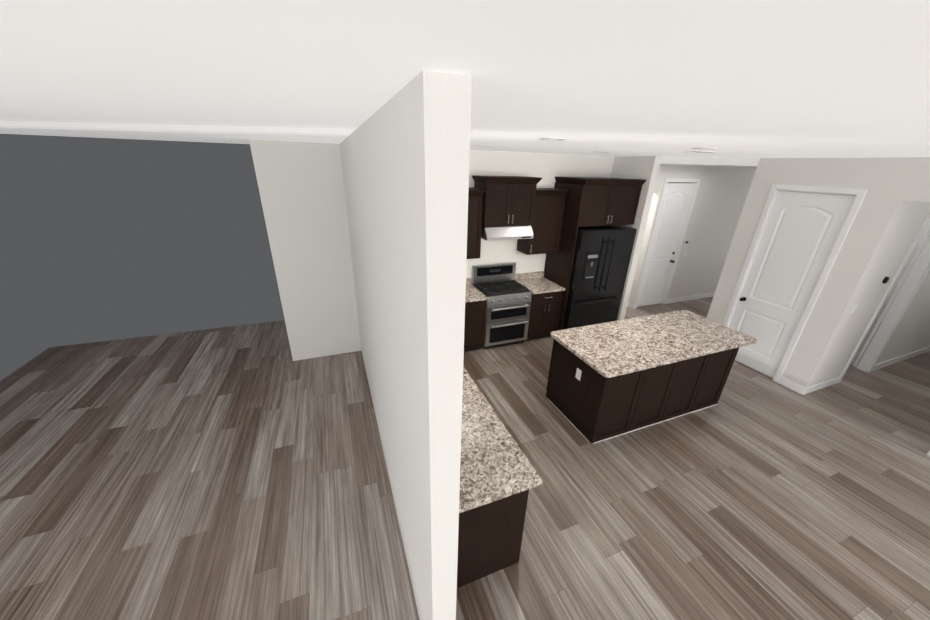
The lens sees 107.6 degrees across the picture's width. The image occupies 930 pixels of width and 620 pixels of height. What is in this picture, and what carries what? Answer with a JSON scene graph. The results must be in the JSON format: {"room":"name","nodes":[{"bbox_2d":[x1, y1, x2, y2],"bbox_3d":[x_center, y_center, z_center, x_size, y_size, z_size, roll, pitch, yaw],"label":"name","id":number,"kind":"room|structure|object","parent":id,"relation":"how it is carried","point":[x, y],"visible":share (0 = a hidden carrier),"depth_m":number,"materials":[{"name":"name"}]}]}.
{"room":"kitchen","nodes":[
{"label":"kitchen","id":0,"kind":"room"},
{"bbox_2d":[340,70,471,619],"bbox_3d":[-0.814,0.011,3.091,0.120,2.880,4.060,-7,25,-20],"label":"wall","id":1,"kind":"structure","parent":0,"point":[405,153],"depth_m":1.29,"materials":[{"name":"beige paint"}]},
{"bbox_2d":[0,297,929,619],"bbox_3d":[2.872,2.099,2.197,14.600,0.060,12.700,-7,25,-20],"label":"floor","id":2,"kind":"structure","parent":0,"point":[232,473],"depth_m":3.00,"materials":[{"name":"brown wood"}]},
{"bbox_2d":[464,299,487,350],"bbox_3d":[-0.203,0.180,5.296,0.873,0.875,0.616,-7,25,-20],"label":"base cabinet","id":3,"kind":"object","parent":2,"relation":"on","point":[475,313],"depth_m":5.12,"materials":[{"name":"brown wood"}]},
{"bbox_2d":[465,283,487,302],"bbox_3d":[-0.247,-0.225,5.082,0.999,0.035,0.646,-7,25,-20],"label":"countertop","id":4,"kind":"structure","parent":3,"relation":"on","point":[472,295],"depth_m":5.04,"materials":[{"name":"beige stone"}]},
{"bbox_2d":[457,491,528,587],"bbox_3d":[0.012,1.396,2.457,0.646,0.875,0.539,-7,25,-20],"label":"base cabinet","id":5,"kind":"object","parent":2,"relation":"on","point":[490,536],"depth_m":2.26,"materials":[{"name":"brown wood"}]},
{"bbox_2d":[459,367,542,514],"bbox_3d":[-0.490,0.430,3.527,0.676,0.035,3.616,-7,25,-20],"label":"countertop","id":6,"kind":"structure","parent":5,"relation":"on","point":[493,467],"depth_m":2.23,"materials":[{"name":"beige stone"}]},
{"bbox_2d":[472,262,531,348],"bbox_3d":[0.577,-0.063,5.473,0.756,1.225,0.698,-7,25,-20],"label":"double-oven range","id":7,"kind":"object","parent":2,"relation":"on","point":[508,302],"visible":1,"depth_m":5.33,"materials":[{"name":"silver metal"}]},
{"bbox_2d":[520,283,562,340],"bbox_3d":[1.193,0.002,5.811,0.590,0.875,0.616,-7,25,-20],"label":"base cabinet","id":8,"kind":"object","parent":2,"relation":"on","point":[545,310],"depth_m":5.53,"materials":[{"name":"brown wood"}]},
{"bbox_2d":[515,279,564,294],"bbox_3d":[1.213,-0.411,5.621,0.594,0.035,0.646,-7,25,-20],"label":"countertop","id":9,"kind":"structure","parent":8,"relation":"on","point":[538,286],"depth_m":5.53,"materials":[{"name":"beige stone"}]},
{"bbox_2d":[544,177,645,329],"bbox_3d":[2.029,-0.849,5.723,1.128,2.555,0.735,-7,25,-20],"label":"tall cabinet","id":10,"kind":"object","parent":2,"relation":"on","point":[596,201],"visible":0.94,"depth_m":5.15,"materials":[{"name":"brown wood"}]},
{"bbox_2d":[563,225,636,329],"bbox_3d":[2.065,-0.498,5.814,1.045,1.840,0.829,-7,25,-20],"label":"refrigerator","id":11,"kind":"object","parent":2,"relation":"on","point":[601,259],"visible":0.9,"depth_m":5.42,"materials":[{"name":"black metal"}]},
{"bbox_2d":[546,341,741,443],"bbox_3d":[2.099,0.738,4.146,1.979,0.875,0.887,-7,25,-20],"label":"kitchen island","id":12,"kind":"object","parent":2,"relation":"on","point":[608,380],"depth_m":3.74,"materials":[{"name":"brown wood"}]},
{"bbox_2d":[550,310,756,377],"bbox_3d":[2.206,0.317,3.986,2.250,0.039,0.950,-7,25,-20],"label":"island countertop","id":13,"kind":"structure","parent":12,"relation":"on","point":[626,346],"depth_m":3.85,"materials":[{"name":"beige stone"}]},
{"bbox_2d":[0,0,929,167],"bbox_3d":[2.952,-0.577,1.057,14.600,0.200,12.700,-7,25,-20],"label":"ceiling","id":14,"kind":"structure","parent":0,"point":[744,83],"depth_m":0.78,"materials":[{"name":"paint"}]},
{"bbox_2d":[539,138,565,140],"bbox_3d":[0.651,-1.266,2.520,0.196,0.011,0.196,-7,25,-20],"label":"recessed light","id":15,"kind":"object","parent":14,"relation":"in","point":[552,139],"visible":0.92,"depth_m":2.53,"materials":[{"name":"white plastic"}]},
{"bbox_2d":[685,151,722,152],"bbox_3d":[2.516,-1.661,3.583,0.340,0.008,0.180,-7,25,-20],"label":"ceiling vent","id":16,"kind":"object","parent":14,"relation":"in","point":[702,152],"visible":1,"depth_m":3.54,"materials":[{"name":"white plastic"}]},
{"bbox_2d":[692,148,717,149],"bbox_3d":[2.149,-1.448,3.052,0.196,0.011,0.196,-7,25,-20],"label":"recessed light","id":17,"kind":"object","parent":14,"relation":"in","point":[704,148],"visible":0.9,"depth_m":3.03,"materials":[{"name":"white plastic"}]},
{"bbox_2d":[249,139,755,360],"bbox_3d":[2.646,-1.258,6.311,11.000,2.880,0.120,-7,25,-20],"label":"wall","id":18,"kind":"structure","parent":0,"point":[301,191],"depth_m":4.86,"materials":[{"name":"beige paint"}]},
{"bbox_2d":[467,187,482,258],"bbox_3d":[-0.252,-1.207,4.826,0.921,0.950,0.346,-7,25,-20],"label":"upper cabinet","id":19,"kind":"object","parent":18,"relation":"attached to","point":[475,195],"depth_m":4.79,"materials":[{"name":"brown wood"}]},
{"bbox_2d":[466,271,544,282],"bbox_3d":[0.277,-0.488,5.556,2.364,0.105,0.020,-7,25,-20],"label":"backsplash","id":20,"kind":"structure","parent":18,"relation":"attached to","point":[531,275],"depth_m":5.86,"materials":[{"name":"beige stone"}]},
{"bbox_2d":[474,175,538,226],"bbox_3d":[0.572,-1.587,4.968,0.790,0.646,0.416,-7,25,-20],"label":"upper cabinet","id":21,"kind":"object","parent":18,"relation":"attached to","point":[506,200],"depth_m":4.78,"materials":[{"name":"brown wood"}]},
{"bbox_2d":[481,225,533,240],"bbox_3d":[0.574,-1.189,5.094,0.756,0.181,0.499,-7,25,-20],"label":"under-cabinet range hood","id":22,"kind":"object","parent":21,"relation":"attached to","point":[492,233],"visible":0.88,"depth_m":4.90,"materials":[{"name":"silver metal"}]},
{"bbox_2d":[517,188,566,254],"bbox_3d":[1.189,-1.390,5.357,0.572,0.950,0.346,-7,25,-20],"label":"upper cabinet","id":23,"kind":"object","parent":18,"relation":"attached to","point":[549,208],"depth_m":5.23,"materials":[{"name":"brown wood"}]},
{"bbox_2d":[637,183,693,306],"bbox_3d":[4.004,-1.234,6.842,0.762,2.470,0.105,-7,25,-20],"label":"hall door","id":24,"kind":"structure","parent":18,"relation":"in","point":[675,204],"depth_m":6.82,"materials":[{"name":"white paint"}]},
{"bbox_2d":[682,240,688,248],"bbox_3d":[4.532,-1.349,6.988,0.100,0.180,0.022,-7,25,-20],"label":"keypad","id":25,"kind":"object","parent":18,"relation":"attached to","point":[685,244],"visible":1,"depth_m":6.98,"materials":[{"name":"white plastic"}]},
{"bbox_2d":[609,156,661,320],"bbox_3d":[2.628,-1.060,5.845,0.120,2.880,0.810,-7,25,-20],"label":"wall","id":26,"kind":"structure","parent":0,"point":[648,168],"depth_m":5.37,"materials":[{"name":"beige paint"}]},
{"bbox_2d":[706,157,929,387],"bbox_3d":[5.786,1.036,1.146,0.120,2.880,9.590,-7,25,-20],"label":"wall","id":27,"kind":"structure","parent":0,"point":[889,218],"depth_m":3.92,"materials":[{"name":"beige paint"}]},
{"bbox_2d":[627,178,929,456],"bbox_3d":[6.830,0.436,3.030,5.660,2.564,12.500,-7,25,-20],"label":"door trim","id":28,"kind":"structure","parent":27,"relation":"attached to","point":[914,280],"depth_m":4.67,"materials":[{"name":"white wood"}]},
{"bbox_2d":[729,191,855,377],"bbox_3d":[4.266,-0.301,4.671,0.105,2.470,0.782,-7,25,-20],"label":"pantry door","id":29,"kind":"structure","parent":27,"relation":"in","point":[799,236],"depth_m":4.58,"materials":[{"name":"white paint"}]},
{"bbox_2d":[850,305,857,313],"bbox_3d":[4.717,-0.004,4.124,0.070,0.116,0.013,-7,25,-20],"label":"light switch","id":30,"kind":"object","parent":27,"relation":"attached to","point":[853,309],"visible":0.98,"depth_m":4.12,"materials":[{"name":"white plastic"}]},
{"bbox_2d":[882,277,889,283],"bbox_3d":[5.101,-0.362,4.123,0.084,0.084,0.025,-7,25,-20],"label":"thermostat","id":31,"kind":"object","parent":27,"relation":"attached to","point":[885,280],"visible":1,"depth_m":4.11,"materials":[{"name":"black plastic"}]},
{"bbox_2d":[851,220,929,366],"bbox_3d":[6.170,-0.395,5.022,0.596,2.470,0.502,-7,25,-20],"label":"laundry door","id":32,"kind":"structure","parent":27,"relation":"in","point":[918,247],"depth_m":4.76,"materials":[{"name":"white paint"}]}
]}

